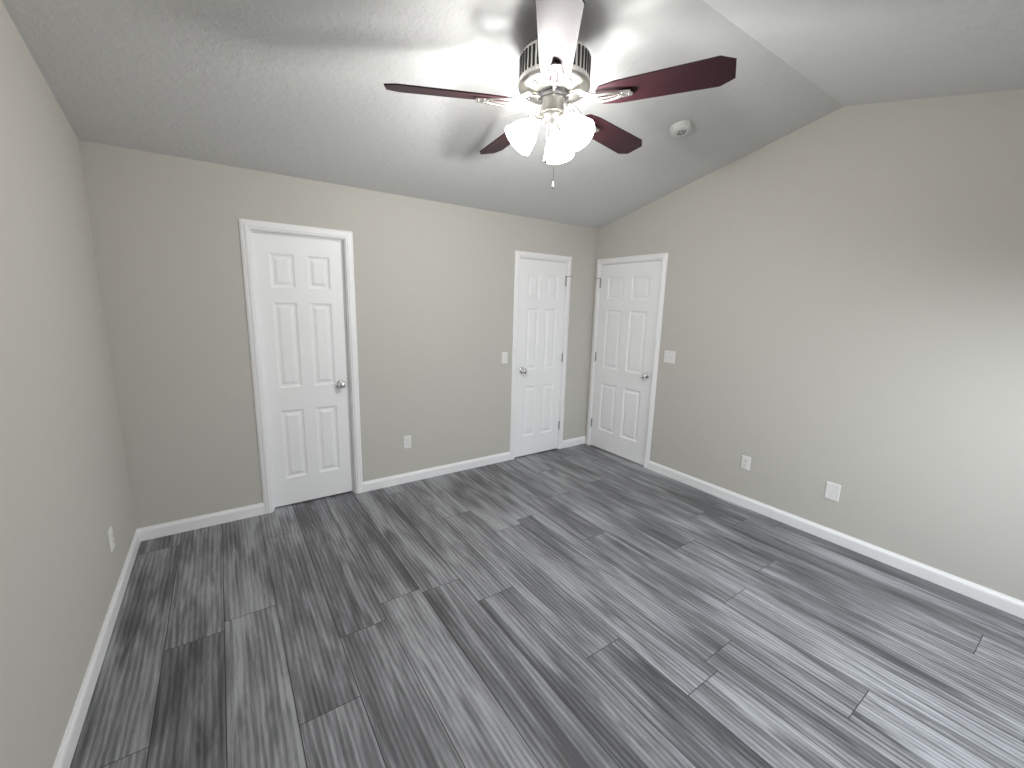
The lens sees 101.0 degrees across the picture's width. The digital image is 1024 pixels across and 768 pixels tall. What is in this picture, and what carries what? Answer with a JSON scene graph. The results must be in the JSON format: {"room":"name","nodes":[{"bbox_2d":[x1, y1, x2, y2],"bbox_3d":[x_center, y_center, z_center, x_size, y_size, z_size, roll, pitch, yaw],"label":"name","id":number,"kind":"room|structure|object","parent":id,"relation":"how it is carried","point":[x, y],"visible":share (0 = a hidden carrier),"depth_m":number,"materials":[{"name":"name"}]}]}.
{"room":"empty bedroom","nodes":[
{"label":"empty bedroom","id":0,"kind":"room"},
{"bbox_2d":[0,0,135,767],"bbox_3d":[-1.248,-0.035,0.724,0.120,2.915,4.554,-6,13,-34],"label":"wall","id":1,"kind":"structure","parent":0,"point":[66,503],"depth_m":1.60,"materials":[{"name":"grey paint"}]},
{"bbox_2d":[53,529,140,767],"bbox_3d":[-1.231,1.349,1.022,0.014,0.088,4.314,-6,13,-34],"label":"baseboard","id":2,"kind":"structure","parent":1,"relation":"attached to","point":[66,751],"depth_m":1.75,"materials":[{"name":"white paint"}]},
{"bbox_2d":[108,526,114,551],"bbox_3d":[-2.085,0.808,2.199,0.008,0.115,0.070,-6,13,-34],"label":"electrical outlet","id":3,"kind":"object","parent":1,"relation":"attached to","point":[111,538],"visible":1,"depth_m":2.18,"materials":[{"name":"white plastic"}]},
{"bbox_2d":[78,140,597,528],"bbox_3d":[-0.797,-0.342,3.717,4.260,2.440,0.120,-6,13,-34],"label":"wall","id":4,"kind":"structure","parent":0,"point":[434,291],"depth_m":3.00,"materials":[{"name":"grey paint"}]},
{"bbox_2d":[137,503,263,540],"bbox_3d":[-2.153,0.961,2.957,0.718,0.088,0.014,-6,13,-34],"label":"baseboard","id":5,"kind":"structure","parent":4,"relation":"attached to","point":[183,525],"depth_m":2.94,"materials":[{"name":"white paint"}]},
{"bbox_2d":[238,218,362,513],"bbox_3d":[-1.564,-0.098,3.222,0.725,2.102,0.137,-6,13,-34],"label":"door frame","id":6,"kind":"structure","parent":4,"relation":"attached to","point":[247,227],"depth_m":3.10,"materials":[{"name":"white paint"}]},
{"bbox_2d":[252,232,352,506],"bbox_3d":[-1.550,-0.067,3.207,0.595,2.027,0.105,-6,13,-34],"label":"door","id":7,"kind":"structure","parent":4,"relation":"in","point":[300,290],"depth_m":3.20,"materials":[{"name":"white paint"}]},
{"bbox_2d":[403,435,410,448],"bbox_3d":[-0.923,0.513,3.726,0.070,0.115,0.008,-6,13,-34],"label":"electrical outlet","id":8,"kind":"object","parent":4,"relation":"attached to","point":[407,441],"visible":1,"depth_m":3.72,"materials":[{"name":"white plastic"}]},
{"bbox_2d":[363,452,509,491],"bbox_3d":[-0.641,0.810,3.981,1.498,0.088,0.014,-6,13,-34],"label":"baseboard","id":9,"kind":"structure","parent":4,"relation":"attached to","point":[379,483],"depth_m":3.91,"materials":[{"name":"white paint"}]},
{"bbox_2d":[502,352,507,363],"bbox_3d":[-0.066,-0.257,4.157,0.070,0.115,0.020,-6,13,-34],"label":"light switch","id":10,"kind":"object","parent":4,"relation":"attached to","point":[504,357],"visible":1,"depth_m":4.16,"materials":[{"name":"white plastic"}]},
{"bbox_2d":[510,250,571,459],"bbox_3d":[0.270,-0.281,4.464,0.723,2.102,0.137,-6,13,-34],"label":"door frame","id":11,"kind":"structure","parent":4,"relation":"attached to","point":[567,260],"depth_m":4.34,"materials":[{"name":"white paint"}]},
{"bbox_2d":[514,258,571,456],"bbox_3d":[0.329,-0.244,4.428,0.646,2.027,0.105,-6,13,-34],"label":"door","id":12,"kind":"structure","parent":4,"relation":"in","point":[542,284],"depth_m":4.42,"materials":[{"name":"white paint"}]},
{"bbox_2d":[562,436,585,447],"bbox_3d":[0.721,0.674,4.903,0.356,0.088,0.014,-6,13,-34],"label":"baseboard","id":13,"kind":"structure","parent":4,"relation":"attached to","point":[573,441],"depth_m":4.89,"materials":[{"name":"white paint"}]},
{"bbox_2d":[1,0,1023,228],"bbox_3d":[0.494,-1.439,1.649,4.260,0.642,4.554,-6,13,-34],"label":"ceiling","id":14,"kind":"structure","parent":0,"point":[294,88],"depth_m":2.12,"materials":[{"name":"white paint"}]},
{"bbox_2d":[384,0,736,189],"bbox_3d":[0.189,-1.283,1.977,1.434,0.743,1.420,-6,13,-34],"label":"fan","id":15,"kind":"object","parent":14,"relation":"hanging from","point":[554,67],"visible":1,"depth_m":1.81,"materials":[{"name":"brown wood"}]},
{"bbox_2d":[670,120,691,136],"bbox_3d":[1.111,-1.679,2.778,0.136,0.068,0.138,-6,13,-34],"label":"smoke detector","id":16,"kind":"object","parent":14,"relation":"attached to","point":[681,128],"visible":1,"depth_m":2.74,"materials":[{"name":"white plastic"}]},
{"bbox_2d":[70,443,1023,767],"bbox_3d":[0.420,1.276,2.158,4.260,0.100,4.554,-6,13,-34],"label":"floor","id":17,"kind":"structure","parent":0,"point":[582,607],"depth_m":2.03,"materials":[{"name":"grey laminate"}]},
{"bbox_2d":[585,89,1023,601],"bbox_3d":[2.168,-0.375,3.037,0.120,2.915,4.554,-6,13,-34],"label":"wall","id":18,"kind":"structure","parent":0,"point":[843,306],"depth_m":2.74,"materials":[{"name":"grey paint"}]},
{"bbox_2d":[590,260,661,464],"bbox_3d":[1.130,-0.228,4.455,0.105,2.027,0.814,-6,13,-34],"label":"door","id":19,"kind":"structure","parent":18,"relation":"in","point":[628,308],"depth_m":4.41,"materials":[{"name":"white paint"}]},
{"bbox_2d":[586,253,667,467],"bbox_3d":[1.202,-0.256,4.467,0.137,2.102,0.892,-6,13,-34],"label":"door frame","id":20,"kind":"structure","parent":18,"relation":"attached to","point":[663,257],"depth_m":4.21,"materials":[{"name":"white paint"}]},
{"bbox_2d":[664,350,675,363],"bbox_3d":[1.472,-0.254,3.958,0.020,0.115,0.116,-6,13,-34],"label":"light switch","id":21,"kind":"object","parent":18,"relation":"attached to","point":[669,356],"visible":1,"depth_m":3.96,"materials":[{"name":"white plastic"}]},
{"bbox_2d":[741,455,750,470],"bbox_3d":[1.911,0.647,3.453,0.008,0.115,0.070,-6,13,-34],"label":"electrical outlet","id":22,"kind":"object","parent":18,"relation":"attached to","point":[745,462],"visible":1,"depth_m":3.45,"materials":[{"name":"white plastic"}]},
{"bbox_2d":[824,481,840,501],"bbox_3d":[2.252,0.757,2.966,0.008,0.124,0.084,-6,13,-34],"label":"electrical outlet plate","id":23,"kind":"object","parent":18,"relation":"attached to","point":[832,491],"visible":1,"depth_m":2.96,"materials":[{"name":"white plastic"}]},
{"bbox_2d":[648,460,1023,618],"bbox_3d":[2.335,1.096,2.888,0.014,0.088,3.392,-6,13,-34],"label":"baseboard","id":24,"kind":"structure","parent":18,"relation":"attached to","point":[1000,601],"depth_m":2.83,"materials":[{"name":"white paint"}]}
]}

